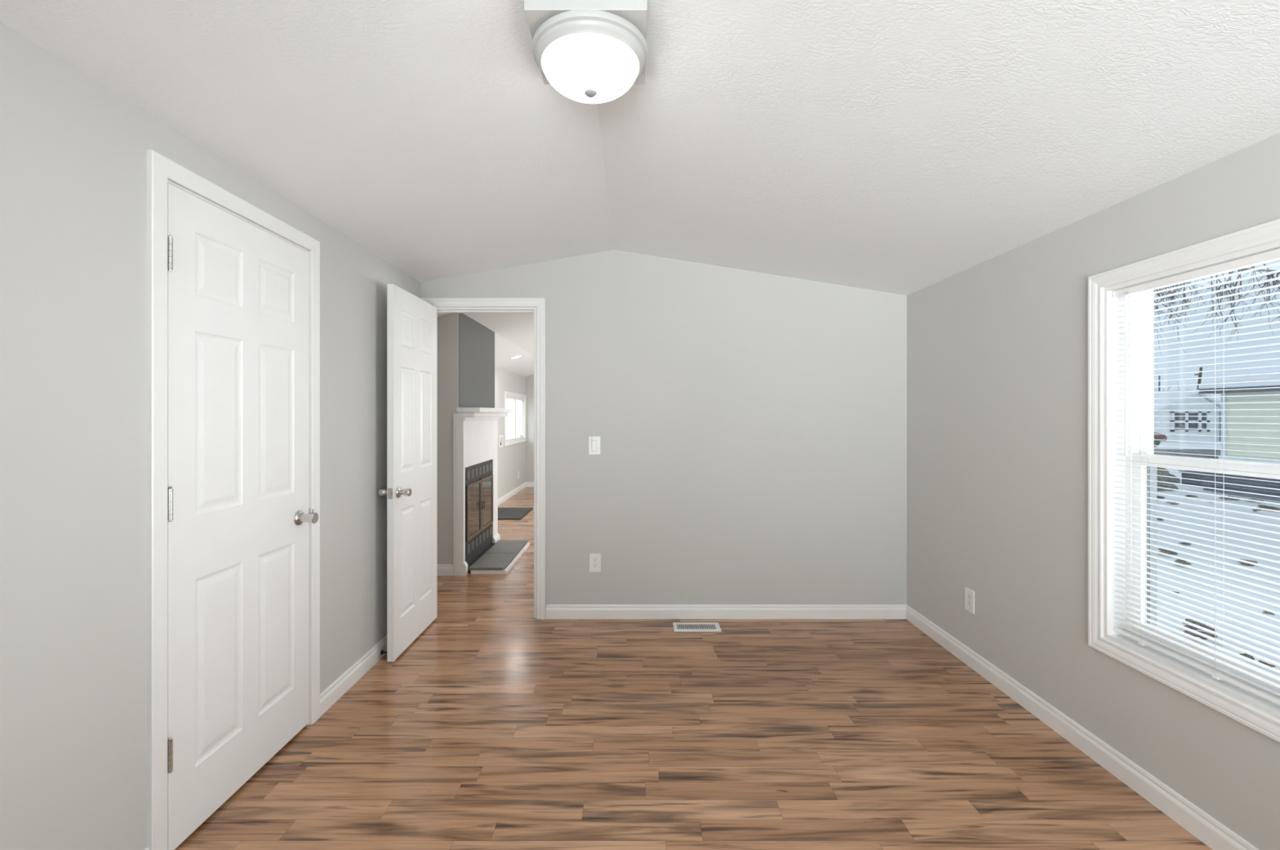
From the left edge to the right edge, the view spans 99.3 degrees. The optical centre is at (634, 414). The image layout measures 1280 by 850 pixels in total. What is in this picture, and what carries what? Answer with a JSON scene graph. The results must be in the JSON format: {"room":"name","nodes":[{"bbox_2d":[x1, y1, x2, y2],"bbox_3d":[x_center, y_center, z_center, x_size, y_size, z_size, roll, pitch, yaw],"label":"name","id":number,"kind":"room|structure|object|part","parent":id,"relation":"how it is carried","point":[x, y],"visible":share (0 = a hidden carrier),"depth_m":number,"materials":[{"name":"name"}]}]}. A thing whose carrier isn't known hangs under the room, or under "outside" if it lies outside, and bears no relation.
{"room":"empty bedroom","nodes":[
{"label":"empty bedroom","id":0,"kind":"room"},
{"bbox_2d":[0,22,420,849],"bbox_3d":[-1.440,0.222,0.671,0.100,2.207,5.742,0,0,0],"label":"wall","id":1,"kind":"structure","parent":0,"point":[73,150],"depth_m":1.39,"materials":[{"name":"grey paint"}]},
{"bbox_2d":[146,149,319,849],"bbox_3d":[-1.440,0.314,1.967,0.101,2.023,0.712,0,0,0],"label":"door frame","id":2,"kind":"structure","parent":1,"relation":"attached to","point":[168,181],"depth_m":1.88,"materials":[{"name":"white paint"}]},
{"bbox_2d":[167,182,318,849],"bbox_3d":[-1.368,0.310,1.960,0.106,2.001,0.711,0,0,0],"label":"door","id":3,"kind":"structure","parent":1,"relation":"in","point":[239,515],"depth_m":1.87,"materials":[{"name":"white paint"}]},
{"bbox_3d":[-1.345,0.426,2.246,0.060,0.045,0.045,0,0,0],"label":"knob","id":4,"kind":"part","parent":3,"relation":"part of","materials":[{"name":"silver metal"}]},
{"bbox_2d":[320,635,386,716],"bbox_3d":[-1.383,1.280,2.955,0.013,0.090,1.148,0,0,0],"label":"baseboard","id":5,"kind":"structure","parent":1,"relation":"attached to","point":[331,694],"depth_m":2.65,"materials":[{"name":"white paint"}]},
{"bbox_2d":[436,312,494,564],"bbox_3d":[-1.720,0.227,5.054,0.559,2.197,1.132,0,0,0],"label":"wall","id":6,"kind":"structure","parent":0,"point":[447,326],"depth_m":4.49,"materials":[{"name":"grey paint"}]},
{"bbox_2d":[436,564,453,575],"bbox_3d":[-1.745,1.280,4.481,0.510,0.090,0.013,0,0,0],"label":"baseboard","id":7,"kind":"structure","parent":6,"relation":"attached to","point":[442,569],"depth_m":4.47,"materials":[{"name":"white paint"}]},
{"bbox_2d":[453,407,512,576],"bbox_3d":[-1.377,0.632,5.073,0.220,1.385,1.214,0,0,0],"label":"fireplace mantel","id":8,"kind":"object","parent":6,"relation":"attached to","point":[475,429],"visible":0.93,"depth_m":4.51,"materials":[{"name":"white paint"}]},
{"bbox_3d":[-1.463,0.657,4.477,0.048,1.335,0.022,0,0,0],"label":"trim","id":9,"kind":"part","parent":8,"relation":"part of","materials":[{"name":"white paint"}]},
{"bbox_3d":[-1.423,0.657,4.498,0.036,1.335,0.044,0,0,0],"label":"leg","id":10,"kind":"part","parent":8,"relation":"part of","materials":[{"name":"white paint"}]},
{"bbox_3d":[-1.424,0.215,4.966,0.034,0.449,0.893,0,0,0],"label":"header panel","id":11,"kind":"part","parent":8,"relation":"part of","materials":[{"name":"white paint"}]},
{"bbox_2d":[465,459,494,573],"bbox_3d":[-1.406,0.881,4.966,0.069,0.883,0.890,0,0,0],"label":"fireplace insert","id":12,"kind":"object","parent":8,"relation":"in","point":[478,477],"visible":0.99,"depth_m":4.90,"materials":[{"name":"black metal"}]},
{"bbox_3d":[-1.401,0.827,4.757,0.016,0.476,0.402,0,0,0],"label":"glass door","id":13,"kind":"part","parent":12,"relation":"part of","materials":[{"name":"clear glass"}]},
{"bbox_3d":[-1.403,0.827,4.757,0.004,0.425,0.362,0,0,0],"label":"pane","id":14,"kind":"part","parent":12,"relation":"part of","materials":[{"name":"clear glass"}]},
{"bbox_2d":[466,462,492,479],"bbox_3d":[-1.407,0.512,4.966,0.009,0.075,0.796,0,0,0],"label":"grille","id":15,"kind":"object","parent":12,"relation":"attached to","point":[477,471],"depth_m":4.92,"materials":[{"name":"metal"}]},
{"bbox_2d":[466,526,492,554],"bbox_3d":[-1.407,1.137,4.966,0.009,0.075,0.796,0,0,0],"label":"grille","id":16,"kind":"object","parent":12,"relation":"attached to","point":[482,537],"depth_m":4.92,"materials":[{"name":"metal"}]},
{"bbox_3d":[-1.401,0.827,5.175,0.016,0.476,0.402,0,0,0],"label":"glass door","id":17,"kind":"part","parent":12,"relation":"part of","materials":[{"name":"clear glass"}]},
{"bbox_3d":[-1.403,0.827,5.175,0.004,0.425,0.362,0,0,0],"label":"pane","id":18,"kind":"part","parent":12,"relation":"part of","materials":[{"name":"clear glass"}]},
{"bbox_3d":[-1.381,0.015,5.060,0.140,0.070,1.180,0,0,0],"label":"bed moulding","id":19,"kind":"part","parent":8,"relation":"part of","materials":[{"name":"white paint"}]},
{"bbox_2d":[456,407,512,413],"bbox_3d":[-1.364,-0.040,5.074,0.194,0.040,1.212,0,0,0],"label":"shelf","id":20,"kind":"object","parent":8,"relation":"attached to","point":[460,410],"depth_m":4.55,"materials":[{"name":"white paint"}]},
{"bbox_3d":[-1.423,0.657,5.506,0.036,1.335,0.188,0,0,0],"label":"leg","id":21,"kind":"part","parent":8,"relation":"part of","materials":[{"name":"white paint"}]},
{"bbox_2d":[494,366,525,498],"bbox_3d":[-2.065,0.304,3.900,0.130,2.042,12.460,0,0,0],"label":"wall","id":22,"kind":"structure","parent":0,"point":[511,458],"depth_m":8.63,"materials":[{"name":"grey paint"}]},
{"bbox_2d":[498,435,503,448],"bbox_3d":[-1.994,0.400,8.140,0.012,0.180,0.244,0,0,0],"label":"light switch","id":23,"kind":"object","parent":22,"relation":"attached to","point":[500,437],"visible":1,"depth_m":8.14,"materials":[{"name":"white plastic"}]},
{"bbox_2d":[497,481,525,505],"bbox_3d":[-1.994,1.280,7.810,0.013,0.090,4.380,0,0,0],"label":"baseboard","id":24,"kind":"structure","parent":22,"relation":"attached to","point":[511,493],"depth_m":8.80,"materials":[{"name":"white paint"}]},
{"bbox_2d":[504,391,526,446],"bbox_3d":[-1.991,0.062,9.180,0.018,0.845,1.620,0,0,0],"label":"trim","id":25,"kind":"structure","parent":22,"relation":"attached to","point":[509,393],"depth_m":9.06,"materials":[{"name":"white paint"}]},
{"bbox_2d":[506,395,524,441],"bbox_3d":[-2.063,0.062,9.180,0.133,0.729,1.504,0,0,0],"label":"window","id":26,"kind":"structure","parent":22,"relation":"in","point":[514,437],"depth_m":9.18,"materials":[{"name":"white paint"}]},
{"bbox_2d":[506,396,514,440],"bbox_3d":[-2.030,0.060,8.796,0.030,0.694,0.699,0,0,0],"label":"window blind","id":27,"kind":"object","parent":26,"relation":"attached to","point":[509,422],"visible":0.62,"depth_m":8.88,"materials":[{"name":"white plastic"}]},
{"bbox_2d":[515,397,523,438],"bbox_3d":[-2.030,0.060,9.565,0.030,0.694,0.699,0,0,0],"label":"window blind","id":28,"kind":"object","parent":26,"relation":"attached to","point":[519,415],"visible":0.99,"depth_m":9.60,"materials":[{"name":"white plastic"}]},
{"bbox_2d":[525,374,533,481],"bbox_3d":[-0.048,0.115,10.065,3.905,2.420,0.130,0,0,0],"label":"wall","id":29,"kind":"structure","parent":0,"point":[530,379],"depth_m":10.00,"materials":[{"name":"grey paint"}]},
{"bbox_2d":[525,481,533,486],"bbox_3d":[-0.113,1.280,9.993,3.775,0.090,0.013,0,0,0],"label":"baseboard","id":30,"kind":"structure","parent":29,"relation":"attached to","point":[527,483],"depth_m":9.99,"materials":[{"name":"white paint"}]},
{"bbox_2d":[0,0,1279,376],"bbox_3d":[-0.113,-0.935,3.900,4.075,0.560,12.460,0,0,0],"label":"ceiling","id":31,"kind":"structure","parent":0,"point":[901,147],"depth_m":1.69,"materials":[{"name":"white paint"}]},
{"bbox_2d":[510,355,521,359],"bbox_3d":[-1.635,-0.796,7.510,0.170,0.052,0.176,0,0,0],"label":"recessed light","id":32,"kind":"object","parent":31,"relation":"in","point":[517,356],"visible":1,"depth_m":7.49,"materials":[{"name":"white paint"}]},
{"bbox_2d":[524,0,648,103],"bbox_3d":[-0.120,-0.976,1.496,0.318,0.202,0.318,0,0,0],"label":"ceiling light","id":33,"kind":"object","parent":31,"relation":"attached to","point":[591,51],"visible":1,"depth_m":1.40,"materials":[{"name":"white glass"}]},
{"bbox_2d":[420,249,906,604],"bbox_3d":[-0.113,0.115,3.597,3.775,2.420,0.110,0,0,0],"label":"wall","id":34,"kind":"structure","parent":0,"point":[751,426],"depth_m":3.54,"materials":[{"name":"grey paint"}]},
{"bbox_2d":[377,284,436,661],"bbox_3d":[-1.297,0.309,3.212,0.166,2.008,0.658,0,0,0],"label":"door","id":35,"kind":"structure","parent":34,"relation":"in","point":[411,492],"depth_m":3.11,"materials":[{"name":"white paint"}]},
{"bbox_3d":[-1.353,0.420,2.950,0.055,0.045,0.045,0,0,0],"label":"knob","id":36,"kind":"part","parent":35,"relation":"part of","materials":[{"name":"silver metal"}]},
{"bbox_3d":[-1.297,0.419,2.893,0.024,0.057,0.002,0,0,0],"label":"latch plate","id":37,"kind":"part","parent":35,"relation":"part of","materials":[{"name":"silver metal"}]},
{"bbox_3d":[-1.242,0.420,2.950,0.055,0.045,0.045,0,0,0],"label":"knob","id":38,"kind":"part","parent":35,"relation":"part of","materials":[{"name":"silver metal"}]},
{"bbox_2d":[420,297,545,619],"bbox_3d":[-0.992,0.313,3.597,0.710,2.023,0.114,0,0,0],"label":"door frame","id":39,"kind":"structure","parent":34,"relation":"attached to","point":[439,309],"depth_m":3.54,"materials":[{"name":"white paint"}]},
{"bbox_2d":[588,435,599,454],"bbox_3d":[-0.258,0.200,3.538,0.076,0.120,0.008,0,0,0],"label":"light switch","id":40,"kind":"object","parent":34,"relation":"attached to","point":[593,441],"visible":1,"depth_m":3.54,"materials":[{"name":"white plastic"}]},
{"bbox_2d":[589,553,600,572],"bbox_3d":[-0.254,0.963,3.539,0.076,0.120,0.006,0,0,0],"label":"wall outlet","id":41,"kind":"object","parent":34,"relation":"attached to","point":[594,558],"visible":1,"depth_m":3.54,"materials":[{"name":"white plastic"}]},
{"bbox_2d":[592,557,597,568],"bbox_3d":[-0.254,0.963,3.539,0.033,0.067,0.005,0,0,0],"label":"receptacle","id":42,"kind":"object","parent":41,"relation":"attached to","point":[594,559],"depth_m":3.54,"materials":[{"name":"white plastic"}]},
{"bbox_2d":[545,604,906,618],"bbox_3d":[0.600,1.280,3.535,2.350,0.090,0.013,0,0,0],"label":"baseboard","id":43,"kind":"structure","parent":34,"relation":"attached to","point":[552,611],"depth_m":3.53,"materials":[{"name":"white paint"}]},
{"bbox_2d":[174,486,1212,849],"bbox_3d":[-0.122,1.385,3.900,4.055,0.120,12.460,0,0,0],"label":"floor","id":44,"kind":"structure","parent":0,"point":[500,726],"depth_m":2.14,"materials":[{"name":"laminate"}]},
{"bbox_2d":[468,539,529,573],"bbox_3d":[-1.222,1.299,5.027,0.316,0.052,1.007,0,0,0],"label":"hearth","id":45,"kind":"object","parent":44,"relation":"on","point":[500,558],"visible":1,"depth_m":4.86,"materials":[{"name":"tile"}]},
{"bbox_2d":[497,507,533,519],"bbox_3d":[-1.690,1.319,7.290,0.520,0.011,0.840,0,0,0],"label":"door mat","id":46,"kind":"object","parent":44,"relation":"on","point":[503,513],"visible":0.64,"depth_m":7.26,"materials":[{"name":"grey fabric"}]},
{"bbox_2d":[672,622,721,631],"bbox_3d":[0.389,1.322,3.391,0.288,0.006,0.138,0,0,0],"label":"floor vent","id":47,"kind":"object","parent":44,"relation":"in","point":[677,626],"visible":1,"depth_m":3.39,"materials":[{"name":"white metal"}]},
{"bbox_2d":[906,132,1279,849],"bbox_3d":[1.840,0.265,3.900,0.130,2.121,12.200,0,0,0],"label":"wall","id":48,"kind":"structure","parent":0,"point":[997,346],"depth_m":2.35,"materials":[{"name":"grey paint"}]},
{"bbox_2d":[964,586,974,613],"bbox_3d":[1.772,0.980,2.874,0.006,0.120,0.076,0,0,0],"label":"wall outlet","id":49,"kind":"object","parent":48,"relation":"attached to","point":[969,593],"visible":1,"depth_m":2.87,"materials":[{"name":"white plastic"}]},
{"bbox_2d":[967,592,971,607],"bbox_3d":[1.772,0.980,2.874,0.005,0.067,0.033,0,0,0],"label":"receptacle","id":50,"kind":"object","parent":49,"relation":"attached to","point":[969,594],"depth_m":2.87,"materials":[{"name":"white plastic"}]},
{"bbox_2d":[906,604,1258,849],"bbox_3d":[1.768,1.280,0.664,0.013,0.090,5.729,0,0,0],"label":"baseboard","id":51,"kind":"structure","parent":48,"relation":"attached to","point":[1215,835],"depth_m":2.06,"materials":[{"name":"white paint"}]},
{"bbox_2d":[1088,218,1279,742],"bbox_3d":[1.766,0.180,1.490,0.018,1.430,1.240,0,0,0],"label":"trim","id":52,"kind":"structure","parent":48,"relation":"attached to","point":[1248,716],"depth_m":2.02,"materials":[{"name":"white paint"}]},
{"bbox_2d":[1103,240,1279,719],"bbox_3d":[1.838,0.155,1.490,0.134,1.372,1.132,0,0,0],"label":"window","id":53,"kind":"structure","parent":48,"relation":"in","point":[1111,367],"depth_m":2.01,"materials":[{"name":"white paint"}]},
{"bbox_3d":[1.885,-0.164,1.490,0.024,0.691,1.052,0,0,0],"label":"sash","id":54,"kind":"part","parent":53,"relation":"part of","materials":[{"name":"white plastic"}]},
{"bbox_3d":[1.838,0.832,1.490,0.134,0.018,1.096,0,0,0],"label":"sill","id":55,"kind":"part","parent":53,"relation":"part of","materials":[{"name":"white paint"}]},
{"bbox_2d":[1113,248,1279,705],"bbox_3d":[1.800,0.176,1.490,0.041,1.276,1.088,0,0,0],"label":"window blind","id":56,"kind":"object","parent":53,"relation":"attached to","point":[1273,255],"visible":1,"depth_m":1.74,"materials":[{"name":"white plastic"}]},
{"bbox_3d":[1.792,0.183,1.925,0.001,1.239,0.001,0,0,0],"label":"ladder cord","id":57,"kind":"part","parent":56,"relation":"part of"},
{"bbox_3d":[1.818,0.183,1.925,0.001,1.239,0.001,0,0,0],"label":"ladder cord","id":58,"kind":"part","parent":56,"relation":"part of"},
{"bbox_3d":[1.805,0.803,1.490,0.025,0.018,1.086,0,0,0],"label":"rail","id":59,"kind":"part","parent":56,"relation":"part of","materials":[{"name":"white plastic"}]},
{"bbox_3d":[1.792,0.183,1.678,0.001,1.239,0.001,0,0,0],"label":"ladder cord","id":60,"kind":"part","parent":56,"relation":"part of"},
{"bbox_3d":[1.857,0.470,1.490,0.024,0.656,1.052,0,0,0],"label":"sash","id":61,"kind":"part","parent":53,"relation":"part of","materials":[{"name":"white plastic"}]},
{"bbox_2d":[1153,448,1220,457],"bbox_3d":[33.000,1.990,27.750,18.000,0.050,6.500,0,0,0],"label":"road","id":62,"kind":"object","parent":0,"point":[1202,451],"depth_m":28.75,"materials":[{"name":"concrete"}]},
{"label":"outside","id":63,"kind":"structure","parent":0,"visible":0},
{"bbox_2d":[1153,440,1279,675],"bbox_3d":[75.973,2.075,70.000,148.095,0.100,220.000,0,0,0],"label":"ground","id":64,"kind":"structure","parent":63,"point":[1187,444],"depth_m":7.72,"materials":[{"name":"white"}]},
{"bbox_2d":[1158,375,1159,391],"bbox_3d":[67.571,-1.474,70.000,0.198,7.098,0.198,0,0,0],"label":"utility pole","id":65,"kind":"object","parent":64,"relation":"on","point":[1158,375],"visible":0.34,"depth_m":69.96,"materials":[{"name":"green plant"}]},
{"bbox_2d":[1153,431,1167,447],"bbox_3d":[30.190,1.250,33.850,4.340,1.430,1.800,0,0,0],"label":"parked car","id":66,"kind":"object","parent":64,"relation":"on","point":[1162,437],"visible":0.09,"depth_m":33.00,"materials":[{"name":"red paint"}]},
{"bbox_2d":[1156,466,1169,473],"bbox_3d":[16.902,1.948,17.835,1.328,0.824,1.029,0,0,0],"label":"boulder","id":67,"kind":"object","parent":64,"relation":"on","point":[1157,468],"visible":0.08,"depth_m":17.43,"materials":[{"name":"grey stone"}]},
{"bbox_2d":[1156,472,1178,490],"bbox_3d":[14.261,1.972,14.983,1.238,0.760,0.804,0,0,0],"label":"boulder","id":68,"kind":"object","parent":64,"relation":"on","point":[1171,486],"visible":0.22,"depth_m":14.65,"materials":[{"name":"grey stone"}]},
{"bbox_2d":[1157,548,1177,555],"bbox_3d":[7.867,2.026,8.031,0.205,0.079,0.259,0,0,0],"label":"clump","id":69,"kind":"object","parent":64,"relation":"on","point":[1162,550],"visible":0.86,"depth_m":7.98,"materials":[{"name":"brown plant"}]},
{"bbox_2d":[1156,470,1180,483],"bbox_3d":[15.980,1.981,16.496,1.127,0.561,0.601,0,0,-30],"label":"boulder","id":70,"kind":"object","parent":64,"relation":"on","point":[1174,480],"visible":0.34,"depth_m":16.34,"materials":[{"name":"grey stone"}]},
{"bbox_2d":[1174,559,1191,564],"bbox_3d":[7.499,2.026,7.488,0.200,0.075,0.188,0,0,0],"label":"clump","id":71,"kind":"object","parent":64,"relation":"on","point":[1179,561],"visible":0.84,"depth_m":7.43,"materials":[{"name":"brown plant"}]},
{"bbox_2d":[1179,542,1191,544],"bbox_3d":[8.684,2.025,8.571,0.139,0.042,0.105,0,0,0],"label":"clump","id":72,"kind":"object","parent":64,"relation":"on","point":[1182,543],"visible":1,"depth_m":8.55,"materials":[{"name":"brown plant"}]},
{"bbox_2d":[1153,389,1220,441],"bbox_3d":[42.939,0.068,46.500,5.744,4.015,9.800,0,0,0],"label":"house","id":73,"kind":"structure","parent":64,"relation":"on","point":[1159,421],"depth_m":42.00,"materials":[{"name":"white"}]},
{"bbox_3d":[42.037,0.506,41.975,0.822,1.318,0.050,0,0,0],"label":"pane","id":74,"kind":"part","parent":73,"relation":"part of","materials":[{"name":"clear glass"}]},
{"bbox_3d":[43.075,0.506,41.975,0.773,1.318,0.050,0,0,0],"label":"pane","id":75,"kind":"part","parent":73,"relation":"part of","materials":[{"name":"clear glass"}]},
{"bbox_3d":[43.902,0.506,41.975,0.402,1.318,0.050,0,0,0],"label":"pane","id":76,"kind":"part","parent":73,"relation":"part of","materials":[{"name":"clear glass"}]},
{"bbox_2d":[1177,470,1203,486],"bbox_3d":[16.950,1.870,15.590,1.400,0.410,1.320,0,0,0],"label":"porch deck","id":77,"kind":"object","parent":64,"relation":"on","point":[1200,477],"visible":0.07,"depth_m":15.91,"materials":[{"name":"grey"}]},
{"bbox_2d":[1184,494,1197,497],"bbox_3d":[13.883,2.026,13.562,0.249,0.055,0.126,0,0,37],"label":"clump","id":78,"kind":"object","parent":64,"relation":"on","point":[1188,495],"visible":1,"depth_m":13.55,"materials":[{"name":"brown plant"}]},
{"bbox_2d":[1182,618,1214,631],"bbox_3d":[5.385,2.025,5.229,0.255,0.095,0.238,0,0,-16],"label":"clump","id":79,"kind":"object","parent":64,"relation":"on","point":[1190,620],"visible":0.59,"depth_m":5.20,"materials":[{"name":"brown plant"}]},
{"bbox_2d":[1194,367,1202,389],"bbox_3d":[72.435,-2.007,70.000,1.318,8.208,0.355,0,0,0],"label":"utility pole","id":80,"kind":"object","parent":64,"relation":"on","point":[1199,375],"visible":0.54,"depth_m":69.93,"materials":[{"name":"brown wood"}]},
{"bbox_2d":[1183,630,1217,639],"bbox_3d":[5.217,2.023,5.002,0.242,0.063,0.142,0,0,28],"label":"clump","id":81,"kind":"object","parent":64,"relation":"on","point":[1212,635],"visible":0.58,"depth_m":4.98,"materials":[{"name":"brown plant"}]},
{"bbox_2d":[1153,263,1279,352],"bbox_3d":[8.169,-1.827,9.168,6.905,7.816,4.182,0,0,-34],"label":"bare tree","id":82,"kind":"object","parent":64,"relation":"on","point":[1268,276],"visible":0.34,"depth_m":9.52,"materials":[{"name":"brown plant"}]},
{"bbox_2d":[1218,495,1239,500],"bbox_3d":[14.531,2.027,13.274,0.383,0.102,0.231,0,0,23],"label":"clump","id":83,"kind":"object","parent":64,"relation":"on","point":[1221,497],"visible":0.59,"depth_m":13.23,"materials":[{"name":"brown plant"}]},
{"bbox_2d":[1198,370,1279,500],"bbox_3d":[17.650,0.425,5.285,4.900,3.300,19.170,0,0,0],"label":"house","id":84,"kind":"structure","parent":64,"relation":"on","point":[1234,413],"depth_m":13.74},
{"bbox_3d":[15.500,0.235,14.280,0.080,1.680,0.120,0,0,0],"label":"corner post","id":85,"kind":"part","parent":84,"relation":"part of","materials":[{"name":"white"}]},
{"bbox_3d":[17.625,1.680,5.485,4.150,0.790,18.770,0,0,0],"label":"skirting","id":86,"kind":"part","parent":84,"relation":"part of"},
{"bbox_2d":[1239,653,1254,659],"bbox_3d":[5.123,2.025,4.580,0.122,0.044,0.102,0,0,36],"label":"clump","id":87,"kind":"object","parent":64,"relation":"on","point":[1246,655],"visible":0.58,"depth_m":4.55,"materials":[{"name":"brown plant"}]},
{"bbox_2d":[1238,559,1257,565],"bbox_3d":[8.414,2.026,7.456,0.267,0.074,0.186,0,0,-36],"label":"clump","id":88,"kind":"object","parent":64,"relation":"on","point":[1251,561],"visible":0.63,"depth_m":7.41,"materials":[{"name":"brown plant"}]},
{"bbox_2d":[1244,498,1264,502],"bbox_3d":[14.671,2.028,12.866,0.209,0.088,0.362,0,0,0],"label":"clump","id":89,"kind":"object","parent":64,"relation":"on","point":[1249,499],"visible":0.59,"depth_m":12.86,"materials":[{"name":"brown plant"}]},
{"bbox_2d":[1257,660,1275,666],"bbox_3d":[5.128,2.025,4.415,0.089,0.036,0.099,0,0,33],"label":"clump","id":90,"kind":"object","parent":64,"relation":"on","point":[1260,661],"visible":0.6,"depth_m":4.40,"materials":[{"name":"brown plant"}]},
{"bbox_2d":[1257,504,1279,510],"bbox_3d":[13.773,2.021,11.822,0.233,0.092,0.413,0,0,0],"label":"clump","id":91,"kind":"object","parent":64,"relation":"on","point":[1263,506],"visible":0.84,"depth_m":11.79,"materials":[{"name":"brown plant"}]},
{"bbox_2d":[1262,610,1275,614],"bbox_3d":[6.477,2.024,5.558,0.094,0.034,0.097,0,0,0],"label":"clump","id":92,"kind":"object","parent":64,"relation":"on","point":[1264,611],"visible":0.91,"depth_m":5.55,"materials":[{"name":"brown plant"}]}
]}

